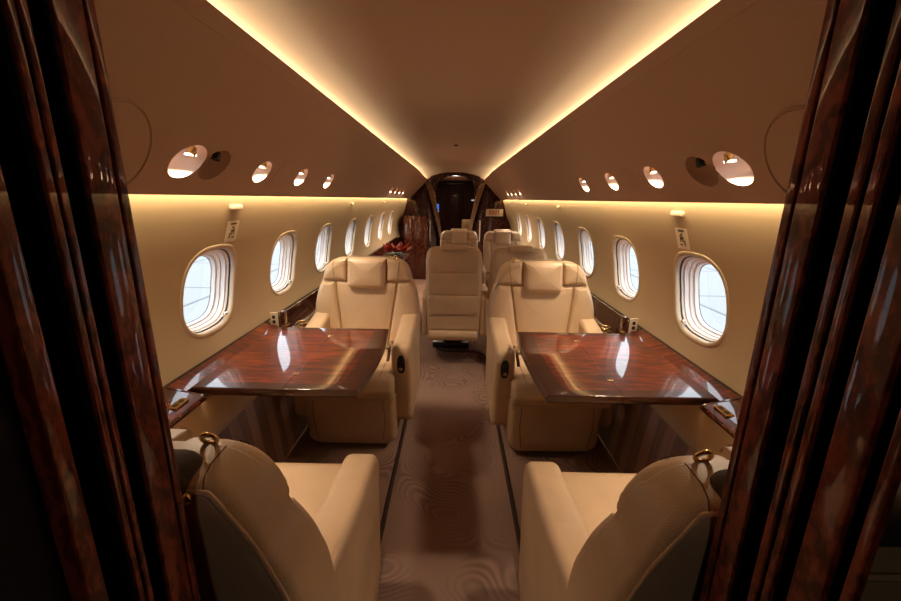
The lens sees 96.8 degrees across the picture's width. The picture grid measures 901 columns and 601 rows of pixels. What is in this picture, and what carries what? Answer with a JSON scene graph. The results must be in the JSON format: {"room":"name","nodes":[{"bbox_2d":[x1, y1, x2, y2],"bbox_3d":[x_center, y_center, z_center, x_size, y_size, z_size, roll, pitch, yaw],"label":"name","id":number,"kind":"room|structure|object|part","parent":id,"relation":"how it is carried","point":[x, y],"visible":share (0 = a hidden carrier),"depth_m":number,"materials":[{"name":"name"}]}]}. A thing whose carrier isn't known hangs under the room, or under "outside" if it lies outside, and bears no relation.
{"room":"aircraft cabin","nodes":[
{"label":"aircraft cabin","id":0,"kind":"room"},
{"bbox_2d":[0,357,68,600],"bbox_3d":[-0.385,0.540,-0.383,0.055,1.930,1.583,1,14,0],"label":"wall partition","id":1,"kind":"structure","parent":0,"point":[30,570],"depth_m":0.32,"materials":[{"name":"black"}]},
{"bbox_2d":[94,0,426,198],"bbox_3d":[-0.644,-1.173,3.682,0.441,0.462,6.900,1,14,0],"label":"panel","id":2,"kind":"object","parent":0,"point":[199,78],"depth_m":1.25,"materials":[{"name":"beige plastic"}]},
{"bbox_2d":[111,96,152,185],"bbox_3d":[-0.788,-0.358,0.935,0.110,0.214,0.238,1,14,0],"label":"speaker cover","id":3,"kind":"object","parent":2,"relation":"attached to","point":[133,124],"visible":0.38,"depth_m":0.97,"materials":[{"name":"brown plastic"}]},
{"bbox_2d":[168,145,206,177],"bbox_3d":[-0.805,-0.424,1.209,0.076,0.106,0.156,1,14,0],"label":"light","id":4,"kind":"object","parent":2,"relation":"attached to","point":[187,161],"visible":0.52,"depth_m":1.24,"materials":[{"name":"beige"}]},
{"bbox_2d":[198,151,230,179],"bbox_3d":[-0.804,-0.459,1.343,0.076,0.106,0.156,1,14,0],"label":"light","id":5,"kind":"object","parent":2,"relation":"attached to","point":[216,163],"visible":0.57,"depth_m":1.38,"materials":[{"name":"beige plastic"}]},
{"bbox_2d":[252,162,271,181],"bbox_3d":[-0.798,-0.542,1.672,0.066,0.093,0.136,1,14,0],"label":"light","id":6,"kind":"object","parent":2,"relation":"attached to","point":[263,170],"visible":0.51,"depth_m":1.71,"materials":[{"name":"beige"}]},
{"bbox_2d":[294,169,307,185],"bbox_3d":[-0.793,-0.649,2.094,0.066,0.093,0.136,1,14,0],"label":"light","id":7,"kind":"object","parent":2,"relation":"attached to","point":[301,176],"visible":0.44,"depth_m":2.13,"materials":[{"name":"beige"}]},
{"bbox_2d":[323,174,333,187],"bbox_3d":[-0.788,-0.764,2.550,0.066,0.093,0.136,1,14,0],"label":"light","id":8,"kind":"object","parent":2,"relation":"attached to","point":[329,179],"visible":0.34,"depth_m":2.59,"materials":[{"name":"beige"}]},
{"bbox_2d":[128,194,406,385],"bbox_3d":[-0.870,-0.657,3.816,0.239,0.710,6.900,1,14,0],"label":"wall","id":9,"kind":"structure","parent":0,"point":[170,230],"depth_m":1.80,"materials":[{"name":"beige plastic"}]},
{"bbox_2d":[180,244,236,338],"bbox_3d":[-1.027,-0.044,1.678,0.152,0.382,0.392,1,14,0],"label":"window","id":10,"kind":"structure","parent":9,"relation":"in","point":[222,258],"depth_m":1.80,"materials":[{"name":"beige plastic"}]},
{"bbox_3d":[-1.027,-0.044,1.678,0.086,0.332,0.342,1,14,0],"label":"shade frame","id":11,"kind":"part","parent":10,"relation":"part of","materials":[{"name":"beige plastic"}]},
{"bbox_2d":[224,220,239,241],"bbox_3d":[-0.931,-0.296,1.706,0.030,0.087,0.090,1,14,0],"label":"placard","id":12,"kind":"object","parent":9,"relation":"attached to","point":[232,227],"visible":1,"depth_m":1.70,"materials":[{"name":"beige plastic"}]},
{"bbox_2d":[229,204,242,209],"bbox_3d":[-0.897,-0.390,1.666,0.022,0.020,0.090,1,14,0],"label":"wall lamp","id":13,"kind":"object","parent":9,"relation":"attached to","point":[232,206],"visible":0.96,"depth_m":1.65,"materials":[{"name":"beige plastic"}]},
{"bbox_2d":[269,230,297,295],"bbox_3d":[-1.018,-0.225,2.390,0.152,0.382,0.392,1,14,0],"label":"window","id":14,"kind":"structure","parent":9,"relation":"in","point":[288,240],"depth_m":2.52,"materials":[{"name":"beige plastic"}]},
{"bbox_3d":[-1.018,-0.225,2.390,0.086,0.332,0.342,1,14,0],"label":"shade frame","id":15,"kind":"part","parent":14,"relation":"part of","materials":[{"name":"beige plastic"}]},
{"bbox_2d":[163,237,403,427],"bbox_3d":[-0.901,-0.256,3.918,0.142,0.162,6.900,1,14,0],"label":"ledge","id":16,"kind":"object","parent":9,"relation":"attached to","point":[304,308],"visible":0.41,"depth_m":1.96,"materials":[{"name":"brown wood"}]},
{"bbox_2d":[167,398,188,409],"bbox_3d":[-0.901,0.342,1.325,0.032,0.007,0.070,1,14,0],"label":"switch plate","id":17,"kind":"object","parent":16,"relation":"on","point":[181,401],"visible":1,"depth_m":1.32,"materials":[{"name":"gold metal"}]},
{"bbox_2d":[168,323,277,391],"bbox_3d":[-0.960,0.258,1.774,0.069,0.099,0.750,1,14,0],"label":"housing","id":18,"kind":"object","parent":16,"relation":"attached to","point":[190,379],"visible":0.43,"depth_m":1.66,"materials":[{"name":"brown wood"}]},
{"bbox_2d":[190,327,388,397],"bbox_3d":[-0.615,0.262,1.771,0.621,0.071,0.699,1,14,0],"label":"folding table","id":19,"kind":"object","parent":18,"relation":"attached to","point":[285,361],"visible":1,"depth_m":1.63,"materials":[{"name":"brown wood"}]},
{"bbox_2d":[270,312,278,326],"bbox_3d":[-0.941,0.103,2.136,0.040,0.082,0.014,1,14,0],"label":"power outlet","id":20,"kind":"object","parent":16,"relation":"attached to","point":[274,320],"visible":0.85,"depth_m":2.13,"materials":[{"name":"beige plastic"}]},
{"bbox_2d":[280,310,286,324],"bbox_3d":[-0.900,0.091,2.159,0.024,0.075,0.040,1,14,0],"label":"tab","id":21,"kind":"object","parent":16,"relation":"on","point":[283,314],"visible":1,"depth_m":2.14,"materials":[{"name":"brown wood"}]},
{"bbox_2d":[296,320,308,327],"bbox_3d":[-0.919,0.147,2.483,0.078,0.035,0.078,1,14,0],"label":"cup holder","id":22,"kind":"object","parent":16,"relation":"on","point":[307,321],"visible":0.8,"depth_m":2.48,"materials":[{"name":"gold metal"}]},
{"bbox_2d":[314,223,332,272],"bbox_3d":[-1.010,-0.407,3.107,0.152,0.382,0.392,1,14,0],"label":"window","id":23,"kind":"structure","parent":9,"relation":"in","point":[325,234],"depth_m":3.25,"materials":[{"name":"beige"}]},
{"bbox_3d":[-1.010,-0.407,3.107,0.086,0.332,0.342,1,14,0],"label":"shade frame","id":24,"kind":"part","parent":23,"relation":"part of","materials":[{"name":"beige plastic"}]},
{"bbox_2d":[344,218,356,255],"bbox_3d":[-1.000,-0.609,3.902,0.152,0.382,0.392,1,14,0],"label":"window","id":25,"kind":"structure","parent":9,"relation":"in","point":[351,230],"depth_m":4.05,"materials":[{"name":"beige plastic"}]},
{"bbox_3d":[-1.000,-0.609,3.902,0.086,0.332,0.342,1,14,0],"label":"shade frame","id":26,"kind":"part","parent":25,"relation":"part of","materials":[{"name":"beige plastic"}]},
{"bbox_2d":[364,215,373,247],"bbox_3d":[-0.991,-0.810,4.697,0.152,0.382,0.392,1,14,0],"label":"window","id":27,"kind":"structure","parent":9,"relation":"in","point":[367,233],"depth_m":4.84,"materials":[{"name":"beige"}]},
{"bbox_3d":[-0.991,-0.810,4.697,0.086,0.332,0.342,1,14,0],"label":"shade frame","id":28,"kind":"part","parent":27,"relation":"part of","materials":[{"name":"beige plastic"}]},
{"bbox_2d":[377,213,384,240],"bbox_3d":[-0.981,-1.012,5.491,0.152,0.382,0.392,1,14,0],"label":"window","id":29,"kind":"structure","parent":9,"relation":"in","point":[381,221],"depth_m":5.64,"materials":[{"name":"beige plastic"}]},
{"bbox_3d":[-0.981,-1.012,5.491,0.086,0.332,0.342,1,14,0],"label":"shade frame","id":30,"kind":"part","parent":29,"relation":"part of","materials":[{"name":"beige plastic"}]},
{"bbox_2d":[387,211,393,235],"bbox_3d":[-0.972,-1.214,6.286,0.152,0.382,0.392,1,14,0],"label":"window","id":31,"kind":"structure","parent":9,"relation":"in","point":[392,212],"depth_m":6.44,"materials":[{"name":"beige"}]},
{"bbox_3d":[-0.972,-1.214,6.286,0.086,0.332,0.342,1,14,0],"label":"shade frame","id":32,"kind":"part","parent":31,"relation":"part of","materials":[{"name":"beige plastic"}]},
{"bbox_2d":[377,279,519,600],"bbox_3d":[0.024,0.431,4.082,2.000,0.055,10.300,1,14,0],"label":"floor","id":33,"kind":"structure","parent":0,"point":[449,534],"depth_m":1.90,"materials":[{"name":"brown carpet"}]},
{"bbox_2d":[283,419,407,545],"bbox_3d":[-0.615,0.940,1.819,0.675,0.057,2.210,1,14,0],"label":"platform","id":34,"kind":"object","parent":33,"relation":"on","point":[306,449],"visible":0.07,"depth_m":2.17,"materials":[{"name":"brown carpet"}]},
{"bbox_2d":[170,426,380,600],"bbox_3d":[-0.548,0.609,1.010,0.654,1.002,0.789,1,14,0],"label":"seat","id":35,"kind":"object","parent":34,"relation":"on","point":[260,528],"visible":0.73,"depth_m":0.62,"materials":[{"name":"beige leather"}]},
{"bbox_2d":[275,462,341,519],"bbox_3d":[-0.548,0.685,1.118,0.494,0.136,0.617,1,14,0],"label":"seat cushion","id":36,"kind":"object","parent":35,"relation":"on","point":[309,484],"depth_m":1.28,"materials":[{"name":"beige leather"}]},
{"bbox_3d":[-0.276,0.728,1.012,0.103,0.541,0.578,1,14,0],"label":"armrest","id":37,"kind":"part","parent":35,"relation":"part of","materials":[{"name":"beige leather"}]},
{"bbox_2d":[293,255,419,443],"bbox_3d":[-0.532,0.266,2.361,0.654,1.002,0.807,1,14,0],"label":"seat","id":38,"kind":"object","parent":34,"relation":"on","point":[364,292],"visible":0.84,"depth_m":2.36,"materials":[{"name":"beige leather"}]},
{"bbox_3d":[-0.806,0.366,2.405,0.103,0.541,0.578,1,14,0],"label":"armrest","id":39,"kind":"part","parent":38,"relation":"part of","materials":[{"name":"beige leather"}]},
{"bbox_2d":[296,348,394,400],"bbox_3d":[-0.534,0.387,2.293,0.494,0.136,0.617,1,14,0],"label":"seat cushion","id":40,"kind":"object","parent":38,"relation":"on","point":[381,386],"depth_m":2.01,"materials":[{"name":"beige leather"}]},
{"bbox_3d":[-0.527,0.091,2.520,0.378,0.408,0.122,1,14,0],"label":"panel","id":41,"kind":"part","parent":38,"relation":"part of","materials":[{"name":"beige leather"}]},
{"bbox_3d":[-0.527,0.083,2.564,0.654,0.702,0.247,1,14,0],"label":"backrest","id":42,"kind":"part","parent":38,"relation":"part of","materials":[{"name":"beige leather"}]},
{"bbox_3d":[-0.259,0.335,2.099,0.044,0.104,0.028,1,14,0],"label":"control panel","id":43,"kind":"part","parent":38,"relation":"part of","materials":[{"name":"black plastic"}]},
{"bbox_3d":[-0.260,0.376,2.401,0.103,0.541,0.578,1,14,0],"label":"armrest","id":44,"kind":"part","parent":38,"relation":"part of","materials":[{"name":"beige leather"}]},
{"bbox_2d":[383,254,409,266],"bbox_3d":[-0.679,-0.077,4.477,0.322,0.715,1.420,1,14,0],"label":"credenza","id":45,"kind":"object","parent":33,"relation":"on","point":[406,258],"visible":0.1,"depth_m":4.90,"materials":[{"name":"brown wood"}]},
{"bbox_2d":[383,254,409,260],"bbox_3d":[-0.677,-0.411,4.392,0.315,0.025,1.420,1,14,0],"label":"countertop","id":46,"kind":"structure","parent":45,"relation":"on","point":[405,257],"depth_m":4.87,"materials":[{"name":"beige stone"}]},
{"bbox_2d":[382,241,411,258],"bbox_3d":[-0.564,-0.527,4.310,0.330,0.241,0.270,1,14,0],"label":"flower arrangement","id":47,"kind":"object","parent":45,"relation":"on","point":[400,248],"visible":0.88,"depth_m":4.28,"materials":[{"name":"red plant"}]},
{"bbox_2d":[404,215,427,279],"bbox_3d":[-0.610,-0.938,7.089,0.400,1.100,0.272,1,14,0],"label":"wardrobe","id":48,"kind":"object","parent":33,"relation":"on","point":[415,227],"visible":0.7,"depth_m":6.94,"materials":[{"name":"brown wood"}]},
{"bbox_3d":[-0.709,-0.917,6.962,0.186,1.000,0.014,1,14,0],"label":"door","id":49,"kind":"part","parent":48,"relation":"part of","materials":[{"name":"brown wood"}]},
{"bbox_3d":[-0.515,-0.914,6.960,0.186,1.000,0.014,1,14,0],"label":"door","id":50,"kind":"part","parent":48,"relation":"part of","materials":[{"name":"brown wood"}]},
{"bbox_2d":[462,219,472,230],"bbox_3d":[0.316,-1.031,7.674,0.220,1.020,0.290,1,14,0],"label":"seat","id":51,"kind":"object","parent":33,"relation":"on","point":[465,222],"visible":0.19,"depth_m":7.61,"materials":[{"name":"beige leather"}]},
{"bbox_2d":[435,333,621,554],"bbox_3d":[0.410,0.432,3.881,1.125,0.057,6.480,1,14,0],"label":"platform","id":52,"kind":"object","parent":33,"relation":"on","point":[598,459],"visible":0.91,"depth_m":2.15,"materials":[{"name":"brown carpet"}]},
{"bbox_2d":[422,244,484,347],"bbox_3d":[0.028,-0.032,3.587,0.524,0.993,0.670,1,14,0],"label":"seat","id":53,"kind":"object","parent":52,"relation":"on","point":[453,297],"visible":1,"depth_m":3.29,"materials":[{"name":"beige leather"}]},
{"bbox_3d":[-0.216,0.053,3.636,0.038,0.399,0.558,1,14,0],"label":"armrest","id":54,"kind":"part","parent":53,"relation":"part of","materials":[{"name":"beige leather"}]},
{"bbox_3d":[0.270,0.062,3.633,0.038,0.399,0.558,1,14,0],"label":"armrest","id":55,"kind":"part","parent":53,"relation":"part of","materials":[{"name":"beige leather"}]},
{"bbox_2d":[440,229,477,247],"bbox_3d":[0.097,-0.329,4.760,0.524,0.993,0.670,1,14,0],"label":"seat","id":56,"kind":"object","parent":52,"relation":"on","point":[453,236],"visible":0.22,"depth_m":4.83,"materials":[{"name":"beige leather"}]},
{"bbox_3d":[0.101,-0.532,4.883,0.298,0.390,0.095,1,14,0],"label":"panel","id":57,"kind":"part","parent":56,"relation":"part of","materials":[{"name":"beige leather"}]},
{"bbox_2d":[482,229,520,287],"bbox_3d":[0.627,-0.320,4.755,0.524,0.993,0.670,1,14,0],"label":"seat","id":58,"kind":"object","parent":52,"relation":"on","point":[497,238],"visible":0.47,"depth_m":4.83,"materials":[{"name":"beige leather"}]},
{"bbox_3d":[0.382,-0.223,4.759,0.038,0.399,0.558,1,14,0],"label":"armrest","id":59,"kind":"part","parent":58,"relation":"part of","materials":[{"name":"beige leather"}]},
{"bbox_3d":[0.631,-0.523,4.879,0.298,0.390,0.095,1,14,0],"label":"panel","id":60,"kind":"part","parent":58,"relation":"part of","materials":[{"name":"beige leather"}]},
{"bbox_2d":[482,245,546,336],"bbox_3d":[0.554,-0.023,3.583,0.524,0.993,0.670,1,14,0],"label":"seat","id":61,"kind":"object","parent":52,"relation":"on","point":[500,255],"visible":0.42,"depth_m":3.20,"materials":[{"name":"beige leather"}]},
{"bbox_3d":[0.310,0.062,3.632,0.038,0.399,0.558,1,14,0],"label":"armrest","id":62,"kind":"part","parent":61,"relation":"part of","materials":[{"name":"beige leather"}]},
{"bbox_3d":[0.553,-0.062,3.373,0.460,0.775,0.203,1,14,0],"label":"backrest","id":63,"kind":"part","parent":61,"relation":"part of","materials":[{"name":"beige leather"}]},
{"bbox_2d":[485,258,614,451],"bbox_3d":[0.558,0.294,2.314,0.654,1.002,0.807,1,14,0],"label":"seat","id":64,"kind":"object","parent":52,"relation":"on","point":[527,295],"visible":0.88,"depth_m":2.28,"materials":[{"name":"beige leather"}]},
{"bbox_3d":[0.283,0.395,2.358,0.103,0.541,0.578,1,14,0],"label":"armrest","id":65,"kind":"part","parent":64,"relation":"part of","materials":[{"name":"beige leather"}]},
{"bbox_3d":[0.279,0.354,2.056,0.044,0.104,0.028,1,14,0],"label":"control panel","id":66,"kind":"part","parent":64,"relation":"part of","materials":[{"name":"black plastic"}]},
{"bbox_3d":[0.562,0.111,2.517,0.654,0.702,0.247,1,14,0],"label":"backrest","id":67,"kind":"part","parent":64,"relation":"part of","materials":[{"name":"beige leather"}]},
{"bbox_3d":[0.562,0.119,2.473,0.378,0.408,0.122,1,14,0],"label":"panel","id":68,"kind":"part","parent":64,"relation":"part of","materials":[{"name":"beige leather"}]},
{"bbox_2d":[510,355,611,408],"bbox_3d":[0.555,0.415,2.246,0.494,0.136,0.617,1,14,0],"label":"seat cushion","id":69,"kind":"object","parent":64,"relation":"on","point":[524,392],"depth_m":1.96,"materials":[{"name":"beige leather"}]},
{"bbox_3d":[0.830,0.404,2.353,0.103,0.541,0.578,1,14,0],"label":"armrest","id":70,"kind":"part","parent":64,"relation":"part of","materials":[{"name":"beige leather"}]},
{"bbox_2d":[519,444,900,600],"bbox_3d":[0.542,0.632,0.982,0.654,1.002,0.789,1,14,0],"label":"seat","id":71,"kind":"object","parent":52,"relation":"on","point":[647,535],"visible":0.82,"depth_m":0.60,"materials":[{"name":"beige leather"}]},
{"bbox_3d":[0.267,0.742,0.989,0.103,0.541,0.578,1,14,0],"label":"armrest","id":72,"kind":"part","parent":71,"relation":"part of","materials":[{"name":"beige leather"}]},
{"bbox_2d":[561,472,635,534],"bbox_3d":[0.541,0.708,1.090,0.494,0.136,0.617,1,14,0],"label":"seat cushion","id":73,"kind":"object","parent":71,"relation":"on","point":[595,495],"depth_m":1.25,"materials":[{"name":"beige leather"}]},
{"bbox_2d":[398,172,510,262],"bbox_3d":[0.077,-1.333,7.162,2.091,1.860,0.040,1,14,0],"label":"wall","id":74,"kind":"structure","parent":0,"point":[419,204],"depth_m":7.07,"materials":[{"name":"brown wood"}]},
{"bbox_2d":[170,252,399,462],"bbox_3d":[-0.903,0.061,3.998,0.116,0.708,6.900,1,14,0],"label":"side wall panel","id":75,"kind":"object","parent":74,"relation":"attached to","point":[270,424],"depth_m":1.84,"materials":[{"name":"brown wood"}]},
{"bbox_2d":[486,209,502,215],"bbox_3d":[0.775,-1.546,7.044,0.300,0.124,0.022,1,14,0],"label":"sign","id":76,"kind":"object","parent":74,"relation":"attached to","point":[489,212],"visible":1,"depth_m":7.04,"materials":[{"name":"beige"}]},
{"bbox_2d":[598,404,733,473],"bbox_3d":[0.961,0.092,3.984,0.116,0.708,6.900,1,14,0],"label":"side wall panel","id":77,"kind":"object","parent":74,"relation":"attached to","point":[638,436],"depth_m":1.78,"materials":[{"name":"brown wood"}]},
{"bbox_2d":[440,176,469,180],"bbox_3d":[0.096,-2.303,7.571,1.000,0.040,1.190,1,14,0],"label":"ceiling","id":78,"kind":"structure","parent":0,"point":[450,178],"depth_m":7.23,"materials":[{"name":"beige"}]},
{"bbox_2d":[428,178,483,245],"bbox_3d":[0.084,-1.489,7.798,1.040,1.850,1.230,1,14,0],"label":"wall","id":79,"kind":"structure","parent":0,"point":[442,186],"depth_m":8.24,"materials":[{"name":"brown wood"}]},
{"bbox_2d":[447,189,463,229],"bbox_3d":[0.089,-1.502,8.347,0.340,1.595,0.060,1,14,0],"label":"door","id":80,"kind":"structure","parent":79,"relation":"in","point":[455,197],"depth_m":8.22,"materials":[{"name":"brown wood"}]},
{"bbox_3d":[0.095,-1.921,8.217,0.240,0.580,0.015,1,14,0],"label":"panel","id":81,"kind":"part","parent":80,"relation":"part of","materials":[{"name":"brown wood"}]},
{"bbox_2d":[207,0,719,179],"bbox_3d":[0.050,-1.350,3.629,1.460,0.299,6.900,1,14,0],"label":"ceiling","id":82,"kind":"structure","parent":0,"point":[485,78],"depth_m":1.54,"materials":[{"name":"beige fabric"}]},
{"bbox_2d":[425,181,441,238],"bbox_3d":[-0.284,-1.564,7.035,0.342,1.061,0.074,1,14,0],"label":"curtain","id":83,"kind":"object","parent":82,"relation":"hanging from","point":[429,186],"visible":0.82,"depth_m":7.00,"materials":[{"name":"beige fabric"}]},
{"bbox_2d":[468,181,485,230],"bbox_3d":[0.443,-1.552,7.030,0.342,1.061,0.074,1,14,0],"label":"curtain","id":84,"kind":"object","parent":82,"relation":"hanging from","point":[481,187],"visible":0.8,"depth_m":6.98,"materials":[{"name":"beige fabric"}]},
{"bbox_2d":[503,200,783,395],"bbox_3d":[0.950,-0.627,3.802,0.239,0.710,6.900,1,14,0],"label":"wall","id":85,"kind":"structure","parent":0,"point":[740,239],"depth_m":1.78,"materials":[{"name":"beige plastic"}]},
{"bbox_2d":[516,213,521,235],"bbox_3d":[1.108,-1.179,6.270,0.152,0.382,0.392,1,14,0],"label":"window","id":86,"kind":"structure","parent":85,"relation":"in","point":[517,214],"depth_m":6.43,"materials":[{"name":"beige"}]},
{"bbox_3d":[1.108,-1.179,6.270,0.086,0.332,0.342,1,14,0],"label":"shade frame","id":87,"kind":"part","parent":86,"relation":"part of","materials":[{"name":"beige plastic"}]},
{"bbox_2d":[525,215,531,242],"bbox_3d":[1.098,-0.977,5.476,0.152,0.382,0.392,1,14,0],"label":"window","id":88,"kind":"structure","parent":85,"relation":"in","point":[528,224],"depth_m":5.63,"materials":[{"name":"beige plastic"}]},
{"bbox_3d":[1.098,-0.977,5.476,0.086,0.332,0.342,1,14,0],"label":"shade frame","id":89,"kind":"part","parent":88,"relation":"part of","materials":[{"name":"beige"}]},
{"bbox_2d":[537,217,545,249],"bbox_3d":[1.089,-0.775,4.681,0.152,0.382,0.392,1,14,0],"label":"window","id":90,"kind":"structure","parent":85,"relation":"in","point":[541,232],"depth_m":4.83,"materials":[{"name":"beige"}]},
{"bbox_3d":[1.089,-0.775,4.681,0.086,0.332,0.342,1,14,0],"label":"shade frame","id":91,"kind":"part","parent":90,"relation":"part of","materials":[{"name":"beige"}]},
{"bbox_2d":[553,221,564,259],"bbox_3d":[1.079,-0.574,3.886,0.152,0.382,0.392,1,14,0],"label":"window","id":92,"kind":"structure","parent":85,"relation":"in","point":[559,241],"depth_m":4.03,"materials":[{"name":"beige plastic"}]},
{"bbox_3d":[1.079,-0.574,3.886,0.086,0.332,0.342,1,14,0],"label":"shade frame","id":93,"kind":"part","parent":92,"relation":"part of","materials":[{"name":"beige"}]},
{"bbox_2d":[577,227,594,277],"bbox_3d":[1.070,-0.372,3.091,0.152,0.382,0.392,1,14,0],"label":"window","id":94,"kind":"structure","parent":85,"relation":"in","point":[584,239],"depth_m":3.23,"materials":[{"name":"beige"}]},
{"bbox_3d":[1.070,-0.372,3.091,0.086,0.332,0.342,1,14,0],"label":"shade frame","id":95,"kind":"part","parent":94,"relation":"part of","materials":[{"name":"beige plastic"}]},
{"bbox_2d":[612,235,640,301],"bbox_3d":[1.062,-0.190,2.374,0.152,0.382,0.392,1,14,0],"label":"window","id":96,"kind":"structure","parent":85,"relation":"in","point":[621,246],"depth_m":2.51,"materials":[{"name":"beige plastic"}]},
{"bbox_3d":[1.061,-0.190,2.374,0.086,0.332,0.342,1,14,0],"label":"shade frame","id":97,"kind":"part","parent":96,"relation":"part of","materials":[{"name":"beige plastic"}]},
{"bbox_2d":[521,244,742,437],"bbox_3d":[0.969,-0.225,3.904,0.142,0.162,6.900,1,14,0],"label":"ledge","id":98,"kind":"object","parent":85,"relation":"attached to","point":[604,314],"visible":0.2,"depth_m":1.58,"materials":[{"name":"brown wood"}]},
{"bbox_2d":[599,325,610,332],"bbox_3d":[0.951,0.178,2.469,0.078,0.035,0.078,1,14,0],"label":"cup holder","id":99,"kind":"object","parent":98,"relation":"on","point":[600,326],"visible":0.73,"depth_m":2.45,"materials":[{"name":"gold metal"}]},
{"bbox_2d":[620,316,627,330],"bbox_3d":[0.929,0.121,2.145,0.024,0.075,0.040,1,14,0],"label":"tab","id":100,"kind":"object","parent":98,"relation":"on","point":[623,324],"visible":1,"depth_m":2.13,"materials":[{"name":"brown wood"}]},
{"bbox_2d":[628,318,637,332],"bbox_3d":[0.969,0.135,2.121,0.040,0.082,0.014,1,14,0],"label":"power outlet","id":101,"kind":"object","parent":98,"relation":"attached to","point":[633,323],"visible":0.88,"depth_m":2.12,"materials":[{"name":"beige plastic"}]},
{"bbox_2d":[630,329,738,400],"bbox_3d":[0.977,0.290,1.759,0.069,0.099,0.750,1,14,0],"label":"housing","id":102,"kind":"object","parent":98,"relation":"attached to","point":[707,382],"visible":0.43,"depth_m":1.64,"materials":[{"name":"brown wood"}]},
{"bbox_2d":[517,332,717,405],"bbox_3d":[0.633,0.285,1.752,0.621,0.071,0.699,1,14,0],"label":"folding table","id":103,"kind":"object","parent":102,"relation":"attached to","point":[600,368],"visible":0.98,"depth_m":1.61,"materials":[{"name":"brown wood"}]},
{"bbox_2d":[713,405,734,416],"bbox_3d":[0.909,0.367,1.331,0.032,0.007,0.070,1,14,0],"label":"switch plate","id":104,"kind":"object","parent":98,"relation":"on","point":[720,408],"visible":1,"depth_m":1.33,"materials":[{"name":"gold metal"}]},
{"bbox_2d":[670,211,684,215],"bbox_3d":[0.935,-0.357,1.642,0.022,0.020,0.090,1,14,0],"label":"wall lamp","id":105,"kind":"object","parent":85,"relation":"attached to","point":[672,213],"visible":0.98,"depth_m":1.63,"materials":[{"name":"beige plastic"}]},
{"bbox_2d":[675,227,689,249],"bbox_3d":[0.966,-0.258,1.667,0.030,0.087,0.090,1,14,0],"label":"placard","id":106,"kind":"object","parent":85,"relation":"attached to","point":[681,233],"visible":1,"depth_m":1.66,"materials":[{"name":"beige plastic"}]},
{"bbox_2d":[673,251,729,347],"bbox_3d":[1.053,-0.009,1.662,0.152,0.382,0.392,1,14,0],"label":"window","id":107,"kind":"structure","parent":85,"relation":"in","point":[687,266],"depth_m":1.78,"materials":[{"name":"beige plastic"}]},
{"bbox_3d":[1.053,-0.009,1.662,0.086,0.332,0.342,1,14,0],"label":"shade frame","id":108,"kind":"part","parent":107,"relation":"part of","materials":[{"name":"beige plastic"}]},
{"bbox_2d":[484,0,827,203],"bbox_3d":[0.739,-1.149,3.672,0.441,0.462,6.900,1,14,0],"label":"panel","id":109,"kind":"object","parent":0,"point":[717,84],"depth_m":1.23,"materials":[{"name":"beige plastic"}]},
{"bbox_2d":[579,178,588,191],"bbox_3d":[0.852,-0.732,2.518,0.066,0.093,0.136,1,14,0],"label":"light","id":110,"kind":"object","parent":109,"relation":"attached to","point":[583,183],"visible":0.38,"depth_m":2.56,"materials":[{"name":"silver"}]},
{"bbox_2d":[605,173,618,189],"bbox_3d":[0.846,-0.619,2.072,0.066,0.093,0.136,1,14,0],"label":"light","id":111,"kind":"object","parent":109,"relation":"attached to","point":[611,181],"visible":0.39,"depth_m":2.11,"materials":[{"name":"silver"}]},
{"bbox_2d":[643,166,663,187],"bbox_3d":[0.841,-0.508,1.636,0.066,0.093,0.136,1,14,0],"label":"light","id":112,"kind":"object","parent":109,"relation":"attached to","point":[651,174],"visible":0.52,"depth_m":1.67,"materials":[{"name":"silver"}]},
{"bbox_2d":[685,157,718,186],"bbox_3d":[0.839,-0.427,1.316,0.076,0.106,0.156,1,14,0],"label":"light","id":113,"kind":"object","parent":109,"relation":"attached to","point":[699,169],"visible":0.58,"depth_m":1.35,"materials":[{"name":"beige plastic"}]},
{"bbox_2d":[712,151,753,185],"bbox_3d":[0.837,-0.390,1.170,0.076,0.106,0.156,1,14,0],"label":"light","id":114,"kind":"object","parent":109,"relation":"attached to","point":[730,166],"visible":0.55,"depth_m":1.20,"materials":[{"name":"silver"}]},
{"bbox_2d":[763,105,804,193],"bbox_3d":[0.814,-0.331,0.923,0.110,0.214,0.238,1,14,0],"label":"speaker cover","id":115,"kind":"object","parent":109,"relation":"attached to","point":[780,139],"visible":0.44,"depth_m":0.96,"materials":[{"name":"brown plastic"}]},
{"bbox_3d":[-0.704,0.303,0.452,0.635,1.970,0.110,1,14,0],"label":"wall","id":116,"kind":"structure","parent":0,"visible":0},
{"bbox_2d":[0,0,200,600],"bbox_3d":[-0.369,0.453,0.480,0.070,1.665,0.132,1,14,0],"label":"trim","id":117,"kind":"structure","parent":116,"relation":"attached to","point":[78,354],"depth_m":0.36,"materials":[{"name":"black wood"}]},
{"bbox_3d":[0.709,-0.263,0.306,0.635,0.760,0.080,1,14,0],"label":"wall","id":118,"kind":"structure","parent":0,"visible":0},
{"bbox_2d":[700,0,900,600],"bbox_3d":[0.361,0.468,0.464,0.070,1.665,0.160,1,14,0],"label":"trim","id":119,"kind":"structure","parent":118,"relation":"attached to","point":[813,479],"depth_m":0.35,"materials":[{"name":"black wood"}]},
{"label":"outside","id":120,"kind":"structure","parent":0,"visible":0},
{"bbox_2d":[183,238,726,332],"bbox_3d":[0.014,1.726,5.597,120.000,0.100,110.000,1,14,0],"label":"ground","id":121,"kind":"structure","parent":120,"point":[711,287],"depth_m":13.97,"materials":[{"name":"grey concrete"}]},
{"bbox_2d":[183,241,725,315],"bbox_3d":[-0.043,2.910,0.739,80.000,0.015,80.000,1,14,0],"label":"joint","id":122,"kind":"object","parent":121,"relation":"on","point":[278,241],"depth_m":12.22,"materials":[{"name":"grey"}]}
]}

